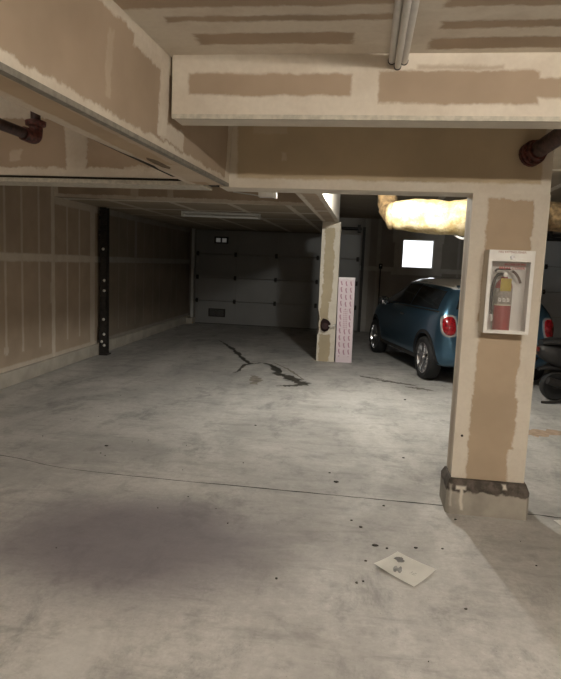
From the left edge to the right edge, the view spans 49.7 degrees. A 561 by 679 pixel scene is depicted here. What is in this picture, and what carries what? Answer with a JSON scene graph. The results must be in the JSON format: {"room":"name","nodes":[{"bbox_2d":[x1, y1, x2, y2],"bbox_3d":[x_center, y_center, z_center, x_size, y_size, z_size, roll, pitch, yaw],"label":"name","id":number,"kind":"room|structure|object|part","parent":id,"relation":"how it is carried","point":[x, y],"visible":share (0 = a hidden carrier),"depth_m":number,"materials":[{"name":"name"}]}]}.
{"room":"parking garage","nodes":[
{"label":"parking garage","id":0,"kind":"room"},
{"bbox_2d":[0,185,189,373],"bbox_3d":[-3.058,-0.755,5.727,0.121,2.480,17.000,3,7,6],"label":"wall","id":1,"kind":"structure","parent":0,"point":[50,244],"depth_m":8.01,"materials":[{"name":"brown paint"}]},
{"bbox_2d":[0,315,194,389],"bbox_3d":[-3.026,0.519,5.854,0.337,0.165,16.950,3,7,6],"label":"baseboard","id":2,"kind":"structure","parent":1,"relation":"attached to","point":[15,376],"depth_m":8.14,"materials":[{"name":"concrete"}]},
{"bbox_2d":[0,97,218,189],"bbox_3d":[-1.849,-1.346,3.907,2.950,0.657,0.232,3,7,8],"label":"header beam","id":3,"kind":"structure","parent":0,"point":[64,157],"depth_m":3.76,"materials":[{"name":"beige paint"}]},
{"bbox_2d":[0,0,232,186],"bbox_3d":[-0.887,-0.820,0.250,0.284,0.607,6.840,3,7,8],"label":"beam","id":4,"kind":"structure","parent":0,"point":[86,67],"depth_m":2.02,"materials":[{"name":"paint"}]},
{"bbox_2d":[54,185,323,232],"bbox_3d":[-0.977,-2.248,10.419,3.640,0.370,6.650,3,7,8],"label":"ceiling","id":5,"kind":"structure","parent":0,"point":[288,212],"depth_m":7.97,"materials":[{"name":"beige paint"}]},
{"bbox_2d":[181,211,260,219],"bbox_3d":[-0.860,-1.802,8.773,1.140,0.076,0.130,3,7,2],"label":"strip light","id":6,"kind":"object","parent":5,"relation":"attached to","point":[183,213],"visible":1,"depth_m":8.72,"materials":[{"name":"white metal"}]},
{"bbox_2d":[0,323,560,678],"bbox_3d":[1.772,0.924,5.303,11.400,0.121,17.100,3,7,8],"label":"floor","id":7,"kind":"structure","parent":0,"point":[130,587],"depth_m":3.38,"materials":[{"name":"concrete"}]},
{"bbox_2d":[99,207,110,354],"bbox_3d":[-2.566,-0.838,8.856,0.125,2.140,0.170,3,7,6],"label":"steel post","id":8,"kind":"object","parent":7,"relation":"on","point":[104,217],"visible":1,"depth_m":8.83,"materials":[{"name":"black metal"}]},
{"bbox_2d":[56,369,536,661],"bbox_3d":[-0.071,0.816,5.074,3.786,0.007,5.924,3,7,8],"label":"debris","id":9,"kind":"object","parent":7,"relation":"on","point":[356,582],"visible":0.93,"depth_m":3.17,"materials":[{"name":"black"}]},
{"bbox_2d":[316,222,341,361],"bbox_3d":[0.727,-0.711,9.136,0.272,2.080,0.244,3,7,8],"label":"pillar","id":10,"kind":"structure","parent":7,"relation":"on","point":[331,231],"depth_m":9.02,"materials":[{"name":"beige paint"}]},
{"bbox_2d":[322,323,335,328],"bbox_3d":[0.719,-0.202,9.013,0.202,0.098,0.120,3,7,8],"label":"valve","id":11,"kind":"object","parent":10,"relation":"attached to","point":[324,325],"visible":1,"depth_m":8.97,"materials":[{"name":"metal"}]},
{"bbox_2d":[335,277,354,362],"bbox_3d":[0.970,-0.289,9.077,0.246,1.278,0.053,3,6,8],"label":"board","id":12,"kind":"object","parent":7,"relation":"on","point":[346,285],"visible":1,"depth_m":9.05,"materials":[{"name":"white plastic"}]},
{"bbox_2d":[374,551,435,585],"bbox_3d":[0.611,1.102,2.924,0.211,0.019,0.242,-4,10,-41],"label":"flyer","id":13,"kind":"object","parent":7,"relation":"on","point":[401,566],"visible":1,"depth_m":2.93,"materials":[{"name":"paper"}]},
{"bbox_2d":[393,566,401,572],"bbox_3d":[0.564,1.107,2.913,0.046,0.003,0.065,3,7,8],"label":"picture","id":14,"kind":"object","parent":13,"relation":"on","point":[396,569],"depth_m":2.91},
{"bbox_2d":[394,557,404,561],"bbox_3d":[0.591,1.091,2.998,0.046,0.006,0.051,-4,10,-42],"label":"picture","id":15,"kind":"object","parent":13,"relation":"on","point":[396,559],"depth_m":3.00},
{"bbox_2d":[369,277,553,380],"bbox_3d":[2.538,-0.311,9.228,1.852,1.407,3.523,1,7,-7],"label":"car","id":16,"kind":"object","parent":7,"relation":"on","point":[420,320],"visible":0.59,"depth_m":8.10,"materials":[{"name":"blue paint"}]},
{"bbox_3d":[1.641,-0.239,10.301,0.092,0.402,0.766,2,7,-1],"label":"arch trim","id":17,"kind":"part","parent":16,"relation":"part of","materials":[{"name":"black plastic"}]},
{"bbox_2d":[378,296,389,303],"bbox_3d":[1.672,-0.626,9.636,0.220,0.140,0.132,1,7,-7],"label":"mirror","id":18,"kind":"object","parent":16,"relation":"attached to","point":[382,299],"depth_m":9.57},
{"bbox_2d":[382,297,388,303],"bbox_3d":[1.654,-0.618,9.567,0.116,0.114,0.006,1,7,-7],"label":"mirror glass","id":19,"kind":"object","parent":16,"relation":"attached to","point":[385,300],"depth_m":9.57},
{"bbox_3d":[1.787,0.120,9.174,0.078,0.078,1.618,1,7,-7],"label":"sill","id":20,"kind":"part","parent":16,"relation":"part of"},
{"bbox_3d":[1.913,0.063,7.997,0.088,0.402,0.760,1,7,-10],"label":"arch trim","id":21,"kind":"part","parent":16,"relation":"part of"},
{"bbox_3d":[2.630,-0.784,8.594,1.087,0.158,1.804,1,7,-7],"label":"roof panel","id":22,"kind":"part","parent":16,"relation":"part of","materials":[{"name":"metal"}]},
{"bbox_2d":[440,315,457,336],"bbox_3d":[2.086,-0.167,7.502,0.215,0.278,0.100,4,7,14],"label":"tail lamp","id":23,"kind":"object","parent":16,"relation":"attached to","point":[448,323],"depth_m":7.48,"materials":[{"name":"red plastic"}]},
{"bbox_2d":[543,318,553,337],"bbox_3d":[3.393,-0.137,7.677,0.169,0.278,0.173,3,7,8],"label":"tail lamp","id":24,"kind":"object","parent":16,"relation":"attached to","point":[548,326],"depth_m":7.62,"materials":[{"name":"red plastic"}]},
{"bbox_2d":[439,193,550,520],"bbox_3d":[1.281,0.102,3.628,0.474,1.890,0.295,3,7,8],"label":"pillar","id":25,"kind":"structure","parent":7,"relation":"on","point":[484,472],"depth_m":3.56,"materials":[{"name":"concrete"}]},
{"bbox_2d":[478,249,535,334],"bbox_3d":[1.272,-0.268,3.411,0.244,0.462,0.155,3,7,8],"label":"fire extinguisher cabinet","id":26,"kind":"object","parent":25,"relation":"attached to","point":[522,263],"visible":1,"depth_m":3.42,"materials":[{"name":"white metal"}]},
{"bbox_2d":[489,268,521,329],"bbox_3d":[1.264,-0.223,3.425,0.169,0.359,0.102,3,7,8],"label":"fire extinguisher","id":27,"kind":"object","parent":26,"relation":"in","point":[500,318],"visible":0.97,"depth_m":3.39,"materials":[{"name":"red painted metal"},{"name":"black rubber"},{"name":"bright steel"}]},
{"bbox_3d":[1.238,-0.387,3.374,0.088,0.024,0.025,3,7,2],"label":"lever","id":28,"kind":"part","parent":27,"relation":"part of","materials":[{"name":"black plastic"}]},
{"bbox_3d":[1.310,-0.355,3.387,0.083,0.083,0.014,3,7,8],"label":"carry handle","id":29,"kind":"part","parent":27,"relation":"part of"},
{"bbox_2d":[536,337,560,403],"bbox_3d":[3.662,0.283,6.950,1.483,0.889,0.583,2,7,1],"label":"motor scooter","id":30,"kind":"object","parent":7,"relation":"on","point":[548,349],"visible":0.96,"depth_m":6.89,"materials":[{"name":"black rubber"}]},
{"bbox_3d":[3.290,0.060,6.929,0.619,0.155,0.258,2,7,1],"label":"seat","id":31,"kind":"part","parent":30,"relation":"part of","materials":[{"name":"black leather"}]},
{"bbox_2d":[295,193,340,221],"bbox_3d":[0.386,-1.637,6.293,0.245,0.440,5.170,3,7,8],"label":"beam","id":32,"kind":"structure","parent":0,"point":[326,207],"depth_m":6.82,"materials":[{"name":"beige paint"}]},
{"bbox_2d":[113,0,560,57],"bbox_3d":[2.940,-0.763,-0.253,7.800,0.130,6.900,3,7,8],"label":"ceiling","id":33,"kind":"structure","parent":0,"point":[179,27],"depth_m":2.13,"materials":[{"name":"beige paint"}]},
{"bbox_2d":[172,52,560,128],"bbox_3d":[3.290,-0.881,2.095,7.545,0.316,0.157,3,7,8],"label":"cross beam","id":34,"kind":"structure","parent":33,"relation":"attached to","point":[433,90],"depth_m":2.43,"materials":[{"name":"beige paint"}]},
{"bbox_2d":[388,0,402,64],"bbox_3d":[0.192,-0.903,0.637,0.036,0.054,3.620,3,7,8],"label":"conduit","id":35,"kind":"object","parent":33,"relation":"attached to","point":[398,4],"visible":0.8,"depth_m":2.06,"materials":[{"name":"metal"}]},
{"bbox_2d":[394,0,411,69],"bbox_3d":[0.215,-0.891,0.635,0.031,0.074,3.620,3,7,8],"label":"conduit","id":36,"kind":"object","parent":33,"relation":"attached to","point":[406,8],"visible":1,"depth_m":2.02,"materials":[{"name":"metal"}]},
{"bbox_2d":[401,0,419,65],"bbox_3d":[0.240,-0.899,0.631,0.034,0.056,3.620,3,7,8],"label":"conduit","id":37,"kind":"object","parent":33,"relation":"attached to","point":[415,3],"visible":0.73,"depth_m":2.05,"materials":[{"name":"metal"}]},
{"bbox_2d":[188,218,560,331],"bbox_3d":[2.990,-1.417,13.366,11.400,2.600,0.150,3,7,8],"label":"wall","id":38,"kind":"structure","parent":0,"point":[383,245],"depth_m":13.33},
{"bbox_2d":[190,225,365,331],"bbox_3d":[-0.112,-1.438,13.589,3.900,2.340,0.210,3,7,8],"label":"door","id":39,"kind":"structure","parent":38,"relation":"in","point":[295,268],"depth_m":13.68,"materials":[{"name":"metal"}]},
{"bbox_2d":[208,308,224,316],"bbox_3d":[-1.465,-0.617,13.907,0.390,0.185,0.025,3,7,8],"label":"vent","id":40,"kind":"object","parent":39,"relation":"attached to","point":[212,312],"depth_m":13.90,"materials":[{"name":"metal"}]},
{"bbox_2d":[214,236,228,243],"bbox_3d":[-1.336,-2.249,13.692,0.320,0.155,0.025,3,7,8],"label":"vent","id":41,"kind":"object","parent":39,"relation":"attached to","point":[217,239],"depth_m":13.68,"materials":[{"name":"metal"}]},
{"bbox_3d":[-0.140,-0.551,13.762,3.720,0.522,0.057,3,7,8],"label":"panel","id":42,"kind":"part","parent":39,"relation":"part of","materials":[{"name":"metal"}]},
{"bbox_3d":[-0.118,-1.079,13.695,3.720,0.522,0.057,3,7,8],"label":"panel","id":43,"kind":"part","parent":39,"relation":"part of","materials":[{"name":"metal"}]},
{"bbox_3d":[-0.097,-1.607,13.629,3.720,0.522,0.057,3,7,8],"label":"panel","id":44,"kind":"part","parent":39,"relation":"part of","materials":[{"name":"metal"}]},
{"bbox_3d":[-0.076,-2.135,13.562,3.720,0.522,0.057,3,7,8],"label":"panel","id":45,"kind":"part","parent":39,"relation":"part of","materials":[{"name":"metal"}]},
{"bbox_2d":[378,264,382,304],"bbox_3d":[2.183,-0.951,13.431,0.080,1.455,0.058,3,7,8],"label":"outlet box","id":46,"kind":"object","parent":38,"relation":"attached to","point":[380,265],"visible":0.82,"depth_m":13.37,"materials":[{"name":"black metal"}]},
{"bbox_2d":[401,239,434,268],"bbox_3d":[3.009,-1.875,13.283,0.680,0.624,0.100,3,7,8],"label":"window","id":47,"kind":"structure","parent":38,"relation":"in","point":[403,239],"depth_m":13.24,"materials":[{"name":"white glass"}]},
{"bbox_2d":[541,231,560,337],"bbox_3d":[6.898,-1.039,12.646,2.910,2.340,0.210,3,7,8],"label":"door","id":48,"kind":"structure","parent":38,"relation":"in","point":[551,284],"depth_m":12.83,"materials":[{"name":"metal"}]},
{"bbox_3d":[6.892,-0.679,12.753,2.730,0.522,0.057,3,7,8],"label":"panel","id":49,"kind":"part","parent":48,"relation":"part of","materials":[{"name":"grey metal"}]},
{"bbox_3d":[6.913,-1.207,12.686,2.730,0.522,0.057,3,7,8],"label":"panel","id":50,"kind":"part","parent":48,"relation":"part of","materials":[{"name":"grey metal"}]},
{"bbox_3d":[6.934,-1.735,12.620,2.730,0.522,0.057,3,7,8],"label":"panel","id":51,"kind":"part","parent":48,"relation":"part of","materials":[{"name":"grey metal"}]},
{"bbox_3d":[6.871,-0.151,12.820,2.730,0.522,0.057,3,7,8],"label":"panel","id":52,"kind":"part","parent":48,"relation":"part of","materials":[{"name":"grey metal"}]},
{"bbox_2d":[546,237,560,240],"bbox_3d":[6.937,-2.044,12.585,2.950,0.070,0.160,3,7,8],"label":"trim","id":53,"kind":"structure","parent":38,"relation":"attached to","point":[553,238],"depth_m":12.67,"materials":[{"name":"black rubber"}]},
{"bbox_2d":[220,126,553,196],"bbox_3d":[0.600,-1.191,3.586,1.898,0.630,0.220,3,7,8],"label":"header beam","id":54,"kind":"structure","parent":0,"point":[439,162],"depth_m":3.50,"materials":[{"name":"beige paint"}]},
{"bbox_2d":[519,129,560,166],"bbox_3d":[2.437,-0.942,2.648,2.609,0.225,0.628,5,8,22],"label":"pipe","id":55,"kind":"object","parent":54,"relation":"attached to","point":[532,153],"visible":1,"depth_m":3.24,"materials":[{"name":"red metal"}]},
{"bbox_2d":[339,146,560,218],"bbox_3d":[2.355,-2.072,8.368,11.400,0.100,10.200,3,7,8],"label":"ceiling","id":56,"kind":"structure","parent":0,"point":[351,205],"depth_m":9.33,"materials":[{"name":"paint"}]},
{"bbox_2d":[234,192,276,198],"bbox_3d":[-0.153,-1.238,3.898,0.283,0.638,0.065,3,7,8],"label":"strip light","id":57,"kind":"object","parent":56,"relation":"hanging from","point":[260,194],"visible":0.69,"depth_m":3.90,"materials":[{"name":"white metal"}]},
{"bbox_2d":[377,195,560,239],"bbox_3d":[3.176,-1.352,6.276,4.548,0.720,0.736,5,8,22],"label":"duct","id":58,"kind":"object","parent":56,"relation":"hanging from","point":[431,216],"visible":0.59,"depth_m":6.59,"materials":[{"name":"fabric"}]},
{"bbox_3d":[-2.704,-1.229,0.488,3.580,0.120,6.900,3,7,8],"label":"ceiling","id":59,"kind":"structure","parent":0,"visible":0},
{"bbox_2d":[0,111,45,143],"bbox_3d":[-1.833,-0.932,0.430,0.114,0.382,6.158,3,7,8],"label":"pipe","id":60,"kind":"object","parent":59,"relation":"hanging from","point":[33,134],"visible":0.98,"depth_m":3.34,"materials":[{"name":"red metal"}]}
]}

